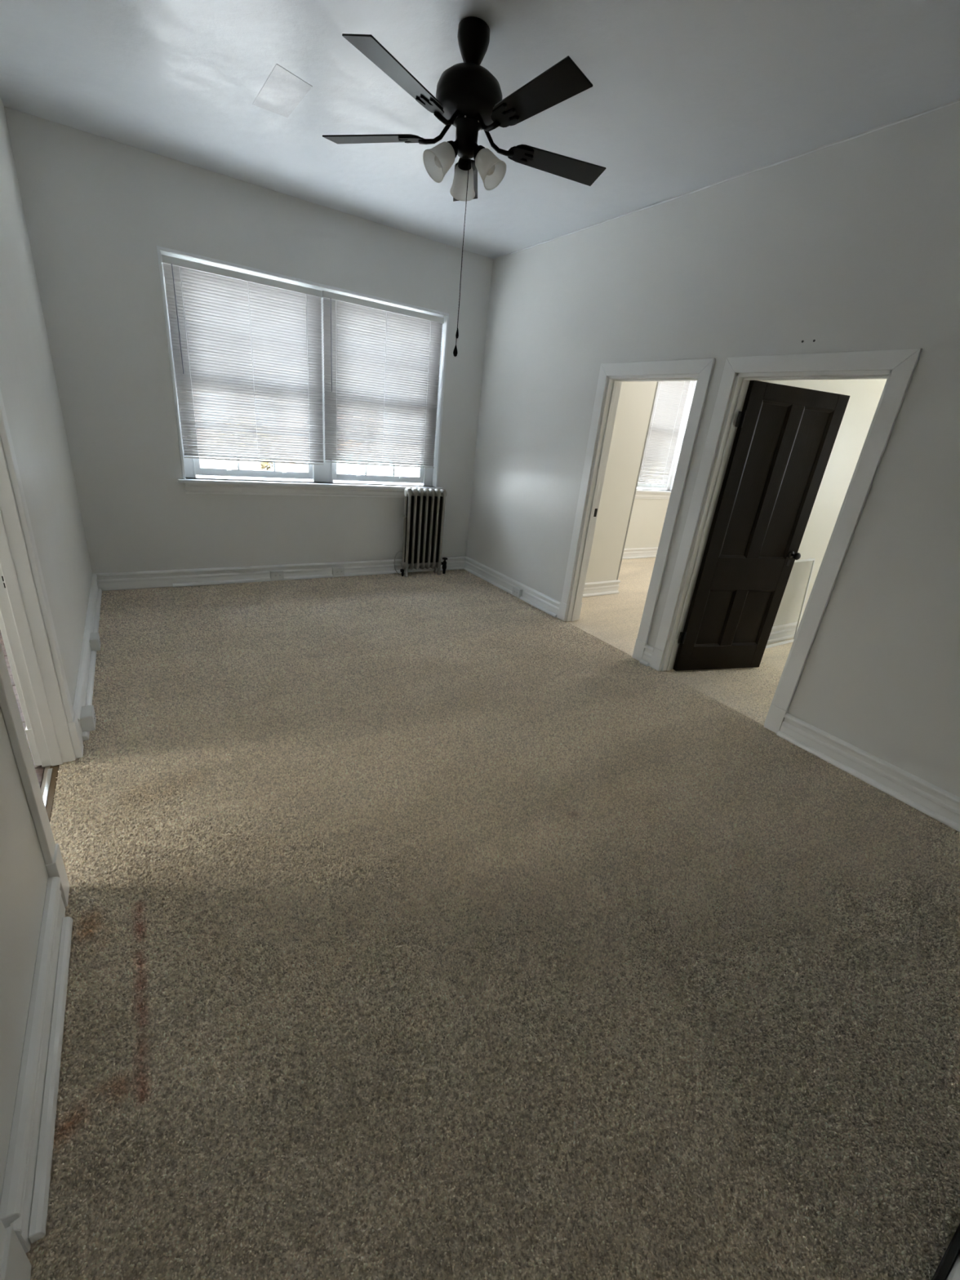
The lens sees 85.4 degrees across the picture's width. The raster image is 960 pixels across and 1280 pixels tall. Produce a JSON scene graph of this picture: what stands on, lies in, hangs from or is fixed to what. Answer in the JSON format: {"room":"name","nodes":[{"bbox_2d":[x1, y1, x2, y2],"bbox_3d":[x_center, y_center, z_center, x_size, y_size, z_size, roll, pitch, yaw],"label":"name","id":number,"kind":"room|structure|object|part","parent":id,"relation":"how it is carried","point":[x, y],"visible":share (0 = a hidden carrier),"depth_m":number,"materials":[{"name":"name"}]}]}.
{"room":"empty living room","nodes":[
{"label":"empty living room","id":0,"kind":"room"},
{"bbox_2d":[0,97,92,1202],"bbox_3d":[-1.679,-0.817,1.718,0.060,3.255,5.420,-8,26,-32],"label":"wall","id":1,"kind":"structure","parent":0,"point":[28,382],"depth_m":2.42,"materials":[{"name":"paint"}]},
{"bbox_2d":[0,1218,31,1279],"bbox_3d":[-0.562,0.429,0.183,0.146,2.148,1.012,-8,26,-32],"label":"door","id":2,"kind":"structure","parent":1,"relation":"in","point":[15,1264],"depth_m":0.94,"materials":[{"name":"white wood"}]},
{"bbox_3d":[-0.757,0.252,0.563,0.019,2.146,0.088,-8,26,-32],"label":"casing","id":3,"kind":"part","parent":2,"relation":"part of","materials":[{"name":"white wood"}]},
{"bbox_2d":[0,876,73,1253],"bbox_3d":[-1.117,0.979,1.340,0.044,0.148,0.885,-8,26,-32],"label":"baseboard","id":4,"kind":"structure","parent":1,"relation":"attached to","point":[24,1198],"depth_m":1.21,"materials":[{"name":"white wood"}]},
{"bbox_3d":[-1.101,1.042,1.350,0.023,0.028,0.815,-8,26,-32],"label":"shoe moulding","id":5,"kind":"part","parent":4,"relation":"part of","materials":[{"name":"white wood"}]},
{"bbox_2d":[0,388,84,906],"bbox_3d":[-1.589,-0.284,1.643,0.172,2.148,0.997,-8,26,-32],"label":"door frame","id":6,"kind":"structure","parent":1,"relation":"in","point":[52,740],"depth_m":2.06,"materials":[{"name":"white wood"}]},
{"bbox_3d":[-1.887,-0.442,1.952,0.019,2.146,0.088,-8,26,-32],"label":"casing","id":7,"kind":"part","parent":6,"relation":"part of","materials":[{"name":"white wood"}]},
{"bbox_3d":[-1.292,-0.124,1.335,0.019,2.146,0.088,-8,26,-32],"label":"casing","id":8,"kind":"part","parent":6,"relation":"part of","materials":[{"name":"white wood"}]},
{"bbox_3d":[-1.769,-0.460,2.025,0.019,2.146,0.088,-8,26,-32],"label":"casing","id":9,"kind":"part","parent":6,"relation":"part of","materials":[{"name":"white wood"}]},
{"bbox_2d":[42,764,59,822],"bbox_3d":[-1.713,0.720,2.046,0.038,0.030,0.785,-8,26,-32],"label":"trim","id":10,"kind":"structure","parent":1,"relation":"attached to","point":[49,791],"depth_m":2.20,"materials":[{"name":"brown wood"}]},
{"bbox_2d":[72,573,102,742],"bbox_3d":[-2.542,-0.023,3.398,0.044,0.148,2.447,-8,26,-32],"label":"baseboard","id":11,"kind":"structure","parent":1,"relation":"attached to","point":[83,696],"depth_m":3.08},
{"bbox_3d":[-2.546,0.027,3.435,0.023,0.028,2.410,-8,26,-32],"label":"shoe moulding","id":12,"kind":"part","parent":11,"relation":"part of","materials":[{"name":"white wood"}]},
{"bbox_2d":[80,705,96,731],"bbox_3d":[-1.950,0.390,2.583,0.059,0.082,0.122,-8,26,-32],"label":"outlet box","id":13,"kind":"object","parent":1,"relation":"attached to","point":[87,718],"visible":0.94,"depth_m":2.55,"materials":[{"name":"white plastic"}]},
{"bbox_3d":[-1.929,0.387,2.596,0.006,0.080,0.120,-8,26,-32],"label":"plate","id":14,"kind":"part","parent":13,"relation":"part of","materials":[{"name":"white plastic"}]},
{"bbox_2d":[89,632,101,651],"bbox_3d":[-2.491,0.013,3.361,0.055,0.082,0.122,-8,26,-32],"label":"outlet box","id":15,"kind":"object","parent":1,"relation":"attached to","point":[95,641],"visible":0.92,"depth_m":3.32,"materials":[{"name":"white plastic"}]},
{"bbox_3d":[-2.472,0.010,3.373,0.006,0.080,0.120,-8,26,-32],"label":"plate","id":16,"kind":"part","parent":15,"relation":"part of","materials":[{"name":"white plastic"}]},
{"bbox_2d":[4,106,671,591],"bbox_3d":[0.068,-2.326,5.902,7.760,3.405,0.280,-8,26,-32],"label":"wall","id":17,"kind":"structure","parent":0,"point":[98,210],"depth_m":4.15,"materials":[{"name":"paint"}]},
{"bbox_2d":[269,569,284,579],"bbox_3d":[-1.982,-0.636,5.073,0.122,0.082,0.045,-8,26,-32],"label":"outlet box","id":18,"kind":"object","parent":17,"relation":"attached to","point":[278,574],"visible":1,"depth_m":5.06,"materials":[{"name":"white plastic"}]},
{"bbox_2d":[93,555,466,591],"bbox_3d":[-1.685,-0.701,5.266,3.613,0.148,0.044,-8,26,-32],"label":"baseboard","id":19,"kind":"structure","parent":17,"relation":"attached to","point":[234,575],"depth_m":4.93,"materials":[{"name":"white wood"}]},
{"bbox_3d":[-1.462,-0.675,5.420,3.023,0.028,0.023,-8,26,-32],"label":"shoe moulding","id":20,"kind":"part","parent":19,"relation":"part of","materials":[{"name":"white wood"}]},
{"bbox_2d":[156,245,448,497],"bbox_3d":[-1.491,-2.269,4.864,2.519,1.754,0.418,-8,26,-32],"label":"window","id":21,"kind":"structure","parent":17,"relation":"in","point":[326,473],"depth_m":4.80,"materials":[{"name":"white paint"}]},
{"bbox_3d":[-2.472,-2.146,4.239,0.091,1.570,0.105,-8,26,-32],"label":"frame post","id":22,"kind":"part","parent":21,"relation":"part of","materials":[{"name":"white paint"}]},
{"bbox_2d":[160,254,324,465],"bbox_3d":[-1.924,-2.260,4.412,1.182,1.422,0.048,-8,26,-32],"label":"mini blind","id":23,"kind":"object","parent":21,"relation":"attached to","point":[250,333],"visible":1,"depth_m":4.37,"materials":[{"name":"white plastic"}]},
{"bbox_3d":[-2.331,-2.182,4.172,0.003,1.364,0.030,-8,26,-32],"label":"ladder cord","id":24,"kind":"part","parent":23,"relation":"part of","materials":[{"name":"white fabric"}]},
{"bbox_3d":[-1.930,-2.242,4.420,0.003,1.364,0.030,-8,26,-32],"label":"ladder cord","id":25,"kind":"part","parent":23,"relation":"part of","materials":[{"name":"white fabric"}]},
{"bbox_3d":[-1.996,-1.613,4.682,1.174,0.012,0.026,-8,26,-32],"label":"rail","id":26,"kind":"part","parent":23,"relation":"part of","materials":[{"name":"white plastic"}]},
{"bbox_3d":[-1.544,-2.299,4.660,0.003,1.364,0.030,-8,26,-32],"label":"ladder cord","id":27,"kind":"part","parent":23,"relation":"part of","materials":[{"name":"white fabric"}]},
{"bbox_3d":[-1.426,-2.316,4.707,0.003,1.344,0.004,-8,26,-32],"label":"lift cord","id":28,"kind":"part","parent":23,"relation":"part of","materials":[{"name":"white fabric"}]},
{"bbox_3d":[-2.056,-1.534,4.793,0.926,0.063,0.035,-8,26,-32],"label":"sash rail","id":29,"kind":"part","parent":21,"relation":"part of","materials":[{"name":"white paint"}]},
{"bbox_3d":[-1.640,-1.589,5.261,2.424,0.055,0.160,-8,26,-32],"label":"sill","id":30,"kind":"part","parent":21,"relation":"part of","materials":[{"name":"white paint"}]},
{"bbox_3d":[-1.490,-2.292,4.849,0.166,1.570,0.105,-8,26,-32],"label":"frame post","id":31,"kind":"part","parent":21,"relation":"part of","materials":[{"name":"white paint"}]},
{"bbox_3d":[-1.049,-1.683,5.418,0.911,0.063,0.035,-8,26,-32],"label":"sash rail","id":32,"kind":"part","parent":21,"relation":"part of","materials":[{"name":"white paint"}]},
{"bbox_2d":[322,290,444,468],"bbox_3d":[-0.922,-2.422,5.026,1.178,1.401,0.048,-8,26,-32],"label":"mini blind","id":33,"kind":"object","parent":21,"relation":"attached to","point":[378,357],"visible":1,"depth_m":4.99,"materials":[{"name":"white plastic"}]},
{"bbox_3d":[-1.327,-2.345,4.788,0.003,1.343,0.030,-8,26,-32],"label":"ladder cord","id":34,"kind":"part","parent":33,"relation":"part of","materials":[{"name":"white fabric"}]},
{"bbox_3d":[-0.993,-1.785,5.292,1.170,0.012,0.026,-8,26,-32],"label":"rail","id":35,"kind":"part","parent":33,"relation":"part of","materials":[{"name":"white plastic"}]},
{"bbox_3d":[-0.930,-2.404,5.034,0.003,1.343,0.030,-8,26,-32],"label":"ladder cord","id":36,"kind":"part","parent":33,"relation":"part of","materials":[{"name":"white fabric"}]},
{"bbox_3d":[-0.546,-2.461,5.273,0.003,1.343,0.030,-8,26,-32],"label":"ladder cord","id":37,"kind":"part","parent":33,"relation":"part of","materials":[{"name":"white fabric"}]},
{"bbox_3d":[-0.426,-2.478,5.321,0.003,1.323,0.004,-8,26,-32],"label":"lift cord","id":38,"kind":"part","parent":33,"relation":"part of","materials":[{"name":"white fabric"}]},
{"bbox_3d":[-0.513,-2.436,5.455,0.110,1.570,0.105,-8,26,-32],"label":"frame post","id":39,"kind":"part","parent":21,"relation":"part of","materials":[{"name":"white paint"}]},
{"bbox_2d":[332,566,344,575],"bbox_3d":[-1.468,-0.714,5.391,0.122,0.082,0.045,-8,26,-32],"label":"outlet box","id":40,"kind":"object","parent":17,"relation":"attached to","point":[337,571],"visible":1,"depth_m":5.37,"materials":[{"name":"white plastic"}]},
{"bbox_2d":[622,546,657,559],"bbox_3d":[2.079,-1.258,7.603,2.855,0.148,0.044,-8,26,-32],"label":"baseboard","id":41,"kind":"structure","parent":17,"relation":"attached to","point":[635,553],"depth_m":7.80,"materials":[{"name":"white wood"}]},
{"bbox_3d":[2.079,-1.198,7.618,2.855,0.028,0.023,-8,26,-32],"label":"shoe moulding","id":42,"kind":"part","parent":41,"relation":"part of","materials":[{"name":"white wood"}]},
{"bbox_2d":[634,381,696,499],"bbox_3d":[2.237,-2.846,7.166,1.640,1.699,0.418,-8,26,-32],"label":"window","id":43,"kind":"structure","parent":17,"relation":"in","point":[645,493],"depth_m":7.50,"materials":[{"name":"white paint"}]},
{"bbox_3d":[2.198,-2.213,7.409,1.270,0.063,0.035,-8,26,-32],"label":"sash rail","id":44,"kind":"part","parent":43,"relation":"part of","materials":[{"name":"white paint"}]},
{"bbox_2d":[637,381,691,484],"bbox_3d":[2.249,-2.873,7.021,1.385,1.466,0.042,-8,26,-32],"label":"mini blind","id":45,"kind":"object","parent":43,"relation":"attached to","point":[671,397],"visible":0.38,"depth_m":7.22,"materials":[{"name":"white plastic"}]},
{"bbox_3d":[2.321,-2.865,7.075,0.003,1.408,0.030,-8,26,-32],"label":"ladder cord","id":46,"kind":"part","parent":45,"relation":"part of","materials":[{"name":"white fabric"}]},
{"bbox_3d":[2.177,-2.204,7.297,1.377,0.012,0.026,-8,26,-32],"label":"rail","id":47,"kind":"part","parent":45,"relation":"part of","materials":[{"name":"white plastic"}]},
{"bbox_3d":[2.708,-2.922,7.316,0.003,1.408,0.030,-8,26,-32],"label":"ladder cord","id":48,"kind":"part","parent":45,"relation":"part of","materials":[{"name":"white fabric"}]},
{"bbox_3d":[2.864,-2.961,7.539,0.065,1.515,0.105,-8,26,-32],"label":"frame post","id":49,"kind":"part","parent":43,"relation":"part of","materials":[{"name":"white paint"}]},
{"bbox_2d":[0,557,959,1279],"bbox_3d":[0.155,0.345,3.541,10.750,0.097,5.400,-8,26,-32],"label":"floor","id":50,"kind":"structure","parent":0,"point":[171,1199],"depth_m":1.51,"materials":[{"name":"beige carpet"}]},
{"bbox_2d":[400,487,447,577],"bbox_3d":[-0.592,-1.161,5.639,0.596,0.941,0.126,-8,26,-32],"label":"radiator","id":51,"kind":"object","parent":50,"relation":"on","point":[423,516],"visible":1,"depth_m":5.58,"materials":[{"name":"metal"}]},
{"bbox_2d":[26,568,959,1279],"bbox_3d":[0.135,0.303,3.510,4.725,0.013,5.338,-8,26,-32],"label":"carpet","id":52,"kind":"structure","parent":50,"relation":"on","point":[584,645],"depth_m":1.86,"materials":[{"name":"beige carpet"}]},
{"bbox_2d":[394,551,402,573],"bbox_3d":[-0.891,-0.846,5.682,0.107,0.255,0.026,-11,28,-36],"label":"cable","id":53,"kind":"object","parent":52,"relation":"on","point":[398,551],"visible":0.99,"depth_m":5.65,"materials":[{"name":"plastic"}]},
{"bbox_2d":[764,558,815,648],"bbox_3d":[2.644,-0.308,4.603,0.880,0.791,0.084,-8,26,-32],"label":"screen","id":54,"kind":"object","parent":50,"relation":"on","point":[808,559],"visible":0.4,"depth_m":4.79,"materials":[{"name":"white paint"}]},
{"bbox_3d":[2.624,0.056,4.721,0.880,0.027,0.014,-8,26,-32],"label":"rail","id":55,"kind":"part","parent":54,"relation":"part of","materials":[{"name":"white paint"}]},
{"bbox_3d":[3.010,-0.362,4.830,0.013,0.755,0.080,-8,26,-32],"label":"rail","id":56,"kind":"part","parent":54,"relation":"part of","materials":[{"name":"white paint"}]},
{"bbox_3d":[2.664,-0.676,4.483,0.880,0.019,0.013,-8,26,-32],"label":"rail","id":57,"kind":"part","parent":54,"relation":"part of","materials":[{"name":"white paint"}]},
{"bbox_2d":[0,0,959,258],"bbox_3d":[0.433,-2.688,2.322,11.200,0.252,5.900,-8,26,-32],"label":"ceiling","id":58,"kind":"structure","parent":0,"point":[684,96],"depth_m":2.53,"materials":[{"name":"paint"}]},
{"bbox_2d":[322,16,605,356],"bbox_3d":[-0.052,-1.966,2.361,1.303,1.207,1.287,-8,26,-32],"label":"ceiling fan","id":59,"kind":"object","parent":58,"relation":"hanging from","point":[468,98],"visible":1,"depth_m":2.16,"materials":[{"name":"brown metal"}]},
{"bbox_3d":[-0.482,-2.292,2.377,0.457,0.033,0.136,11,23,13],"label":"blade","id":60,"kind":"part","parent":59,"relation":"part of","materials":[{"name":"black wood"}]},
{"bbox_3d":[-0.293,-2.087,1.922,0.136,0.033,0.457,18,25,27],"label":"blade","id":61,"kind":"part","parent":59,"relation":"part of","materials":[{"name":"black wood"}]},
{"bbox_3d":[-0.162,-2.094,2.258,0.072,0.072,0.052,-8,26,-32],"label":"bulb","id":62,"kind":"part","parent":59,"relation":"part of","materials":[{"name":"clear glass"}]},
{"bbox_3d":[-0.176,-2.078,2.255,0.141,0.141,0.121,-8,26,-32],"label":"lamp shade","id":63,"kind":"part","parent":59,"relation":"part of","materials":[{"name":"white glass"}]},
{"bbox_3d":[-0.089,-1.800,2.435,0.019,0.746,0.005,8,22,6],"label":"pull chain","id":64,"kind":"part","parent":59,"relation":"part of","materials":[{"name":"brown metal"}]},
{"bbox_3d":[-0.074,-2.146,2.448,0.127,0.141,0.139,-8,26,-32],"label":"lamp shade","id":65,"kind":"part","parent":59,"relation":"part of","materials":[{"name":"white glass"}]},
{"bbox_3d":[-0.074,-2.371,2.691,0.136,0.034,0.457,5,22,-4],"label":"blade","id":66,"kind":"part","parent":59,"relation":"part of","materials":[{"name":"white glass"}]},
{"bbox_3d":[0.051,-2.063,2.278,0.129,0.141,0.139,-8,26,-32],"label":"lamp shade","id":67,"kind":"part","parent":59,"relation":"part of","materials":[{"name":"white glass"}]},
{"bbox_3d":[0.034,-2.081,2.279,0.050,0.072,0.071,-15,31,-42],"label":"bulb","id":68,"kind":"part","parent":59,"relation":"part of","materials":[{"name":"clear glass"}]},
{"bbox_3d":[0.212,-2.052,1.964,0.136,0.034,0.457,-11,28,-36],"label":"blade","id":69,"kind":"part","parent":59,"relation":"part of","materials":[{"name":"black wood"}]},
{"bbox_3d":[0.357,-2.227,2.433,0.457,0.033,0.136,-3,24,-20],"label":"blade","id":70,"kind":"part","parent":59,"relation":"part of","materials":[{"name":"black wood"}]},
{"bbox_2d":[585,381,658,582],"bbox_3d":[0.890,-2.118,5.545,1.094,3.255,1.286,-8,26,-32],"label":"wall","id":71,"kind":"structure","parent":0,"point":[636,402],"depth_m":5.32,"materials":[{"name":"beige paint"}]},
{"bbox_2d":[582,579,620,597],"bbox_3d":[1.113,-0.537,5.602,1.095,0.148,0.044,-8,26,-32],"label":"baseboard","id":72,"kind":"structure","parent":71,"relation":"attached to","point":[609,587],"depth_m":5.74,"materials":[{"name":"white wood"}]},
{"bbox_3d":[1.112,-0.478,5.617,1.095,0.028,0.023,-8,26,-32],"label":"shoe moulding","id":73,"kind":"part","parent":72,"relation":"part of","materials":[{"name":"white wood"}]},
{"bbox_2d":[466,98,959,797],"bbox_3d":[1.421,-1.276,3.642,0.072,3.255,5.420,-8,26,-32],"label":"wall","id":74,"kind":"structure","parent":0,"point":[854,244],"depth_m":2.90,"materials":[{"name":"paint"}]},
{"bbox_2d":[463,556,559,617],"bbox_3d":[0.280,-0.599,5.534,0.044,0.148,1.742,-8,26,-32],"label":"baseboard","id":75,"kind":"structure","parent":74,"relation":"attached to","point":[537,599],"depth_m":5.45,"materials":[{"name":"white wood"}]},
{"bbox_2d":[511,586,523,597],"bbox_3d":[0.385,-0.496,5.362,0.045,0.082,0.122,-8,26,-32],"label":"outlet box","id":76,"kind":"object","parent":74,"relation":"attached to","point":[517,591],"visible":1,"depth_m":5.34,"materials":[{"name":"white plastic"}]},
{"bbox_3d":[0.370,-0.494,5.352,0.006,0.080,0.120,-8,26,-32],"label":"plate","id":77,"kind":"part","parent":76,"relation":"part of","materials":[{"name":"white plastic"}]},
{"bbox_2d":[557,358,715,661],"bbox_3d":[1.188,-1.012,4.149,0.192,2.138,1.027,-8,26,-32],"label":"door frame","id":78,"kind":"structure","parent":74,"relation":"in","point":[700,370],"depth_m":4.08,"materials":[{"name":"white wood"}]},
{"bbox_3d":[0.875,-1.174,4.463,0.019,2.136,0.088,-8,26,-32],"label":"casing","id":79,"kind":"part","parent":78,"relation":"part of","materials":[{"name":"white wood"}]},
{"bbox_3d":[1.000,-1.103,4.503,0.033,0.070,0.002,-8,26,-32],"label":"strike plate","id":80,"kind":"part","parent":78,"relation":"part of","materials":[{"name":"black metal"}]},
{"bbox_3d":[1.368,-0.828,3.751,0.019,2.136,0.088,-8,26,-32],"label":"casing","id":81,"kind":"part","parent":78,"relation":"part of","materials":[{"name":"white wood"}]},
{"bbox_2d":[639,644,653,666],"bbox_3d":[1.307,0.122,4.052,0.044,0.148,0.092,-8,26,-32],"label":"baseboard","id":82,"kind":"structure","parent":74,"relation":"attached to","point":[646,660],"depth_m":4.05,"materials":[{"name":"white wood"}]},
{"bbox_3d":[1.288,0.177,4.075,0.023,0.028,0.078,-8,26,-32],"label":"shoe moulding","id":83,"kind":"part","parent":82,"relation":"part of","materials":[{"name":"white wood"}]},
{"bbox_2d":[508,100,959,254],"bbox_3d":[1.621,-2.662,2.921,0.012,0.014,5.099,-8,26,-32],"label":"trim","id":84,"kind":"structure","parent":74,"relation":"attached to","point":[944,106],"depth_m":2.88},
{"bbox_2d":[648,347,922,733],"bbox_3d":[2.081,-0.647,3.499,0.926,2.138,1.060,-8,26,-32],"label":"door","id":85,"kind":"structure","parent":74,"relation":"in","point":[898,366],"depth_m":3.51,"materials":[{"name":"black wood"}]},
{"bbox_3d":[1.461,-0.762,3.617,0.019,2.136,0.088,-8,26,-32],"label":"casing","id":86,"kind":"part","parent":85,"relation":"part of","materials":[{"name":"white wood"}]},
{"bbox_3d":[1.753,-0.167,3.903,0.242,0.452,0.034,-1,23,-17],"label":"panel","id":87,"kind":"part","parent":85,"relation":"part of","materials":[{"name":"black wood"}]},
{"bbox_3d":[2.092,-0.174,4.009,0.257,0.452,0.034,-1,23,-17],"label":"panel","id":88,"kind":"part","parent":85,"relation":"part of","materials":[{"name":"black wood"}]},
{"bbox_3d":[1.850,-1.061,3.534,0.242,1.017,0.034,-1,23,-17],"label":"panel","id":89,"kind":"part","parent":85,"relation":"part of","materials":[{"name":"black wood"}]},
{"bbox_3d":[2.314,-0.620,3.820,0.054,0.054,0.072,-1,23,-17],"label":"knob","id":90,"kind":"part","parent":85,"relation":"part of","materials":[{"name":"black metal"}]},
{"bbox_3d":[2.188,-1.068,3.640,0.257,1.017,0.034,-1,23,-17],"label":"panel","id":91,"kind":"part","parent":85,"relation":"part of","materials":[{"name":"black wood"}]},
{"bbox_3d":[1.960,-0.411,2.897,0.019,2.136,0.088,-8,26,-32],"label":"casing","id":92,"kind":"part","parent":85,"relation":"part of","materials":[{"name":"white wood"}]},
{"bbox_2d":[776,713,959,831],"bbox_3d":[2.261,0.793,2.675,0.044,0.148,1.458,-8,26,-32],"label":"baseboard","id":93,"kind":"structure","parent":74,"relation":"attached to","point":[933,801],"depth_m":2.83,"materials":[{"name":"white wood"}]},
{"bbox_2d":[758,378,887,626],"bbox_3d":[3.256,-1.478,4.612,3.947,3.255,0.110,-8,26,-32],"label":"wall","id":94,"kind":"structure","parent":0,"point":[864,395],"depth_m":4.45,"materials":[{"name":"beige paint"}]},
{"bbox_2d":[766,621,800,644],"bbox_3d":[3.161,-0.113,5.109,3.927,0.148,0.044,-8,26,-32],"label":"baseboard","id":95,"kind":"structure","parent":94,"relation":"attached to","point":[787,631],"depth_m":4.93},
{"bbox_3d":[3.160,-0.054,5.124,3.927,0.028,0.023,-8,26,-32],"label":"shoe moulding","id":96,"kind":"part","parent":95,"relation":"part of","materials":[{"name":"white wood"}]},
{"bbox_3d":[1.752,-0.101,0.814,11.000,3.305,0.120,-8,26,-32],"label":"wall","id":97,"kind":"structure","parent":0,"visible":0},
{"bbox_2d":[931,1223,959,1279],"bbox_3d":[1.721,1.209,1.532,2.213,0.153,0.036,-8,26,-32],"label":"baseboard","id":98,"kind":"structure","parent":97,"relation":"attached to","point":[948,1268],"depth_m":1.13,"materials":[{"name":"brown wood"}]},
{"bbox_3d":[1.723,1.208,1.529,2.213,0.148,0.029,-8,26,-32],"label":"moulding","id":99,"kind":"part","parent":98,"relation":"part of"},
{"label":"outside","id":100,"kind":"structure","parent":0,"visible":0},
{"bbox_3d":[-14.978,-14.983,48.491,110.000,0.200,89.400,-8,26,-32],"label":"street","id":101,"kind":"object","parent":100,"visible":0},
{"bbox_2d":[198,445,261,470],"bbox_3d":[-7.679,-3.525,16.147,1.800,4.700,0.200,-8,26,-32],"label":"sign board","id":102,"kind":"object","parent":101,"relation":"on","point":[204,463],"visible":0.1,"depth_m":15.35,"materials":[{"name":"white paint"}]},
{"bbox_2d":[213,417,275,462],"bbox_3d":[-10.353,-7.055,23.076,2.638,5.427,2.580,-8,26,-32],"label":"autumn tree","id":103,"kind":"object","parent":101,"relation":"on","point":[250,417],"visible":0.02,"depth_m":21.84,"materials":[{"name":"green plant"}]},
{"bbox_2d":[194,370,307,471],"bbox_3d":[-20.723,-16.018,35.522,19.400,10.400,10.350,-8,26,-32],"label":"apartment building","id":104,"kind":"structure","parent":101,"relation":"on","point":[280,466],"depth_m":36.09,"materials":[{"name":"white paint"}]},
{"bbox_3d":[-14.431,-11.934,35.436,1.267,1.800,0.030,-8,26,-32],"label":"pane","id":105,"kind":"part","parent":104,"relation":"part of","materials":[{"name":"clear glass"}]},
{"bbox_2d":[260,440,278,470],"bbox_3d":[-12.416,-8.979,27.797,3.286,4.976,3.334,-8,26,-32],"label":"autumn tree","id":106,"kind":"object","parent":101,"relation":"on","point":[264,464],"visible":0.03,"depth_m":27.44,"materials":[{"name":"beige plant"}]},
{"bbox_2d":[295,399,381,455],"bbox_3d":[-6.812,-8.585,25.454,4.129,7.141,4.145,-8,26,-32],"label":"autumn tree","id":107,"kind":"object","parent":101,"relation":"on","point":[304,399],"visible":0.02,"depth_m":24.19,"materials":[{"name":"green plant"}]},
{"bbox_2d":[302,453,416,476],"bbox_3d":[-4.373,-4.894,20.719,5.500,4.408,5.500,-8,26,-32],"label":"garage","id":108,"kind":"structure","parent":101,"relation":"on","point":[351,468],"depth_m":18.78,"materials":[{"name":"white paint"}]},
{"bbox_2d":[345,396,419,476],"bbox_3d":[-7.366,-18.662,48.729,16.400,7.900,10.350,-8,26,-32],"label":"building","id":109,"kind":"structure","parent":101,"relation":"on","point":[414,470],"depth_m":44.98,"materials":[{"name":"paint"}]},
{"bbox_3d":[-4.954,-15.135,45.684,1.280,1.800,0.030,-8,26,-32],"label":"pane","id":110,"kind":"part","parent":109,"relation":"part of","materials":[{"name":"clear glass"}]},
{"bbox_2d":[401,468,409,476],"bbox_3d":[-2.756,-3.825,18.560,0.500,4.400,0.100,-8,26,-32],"label":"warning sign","id":111,"kind":"object","parent":101,"relation":"on","point":[406,473],"visible":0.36,"depth_m":17.74,"materials":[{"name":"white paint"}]}
]}

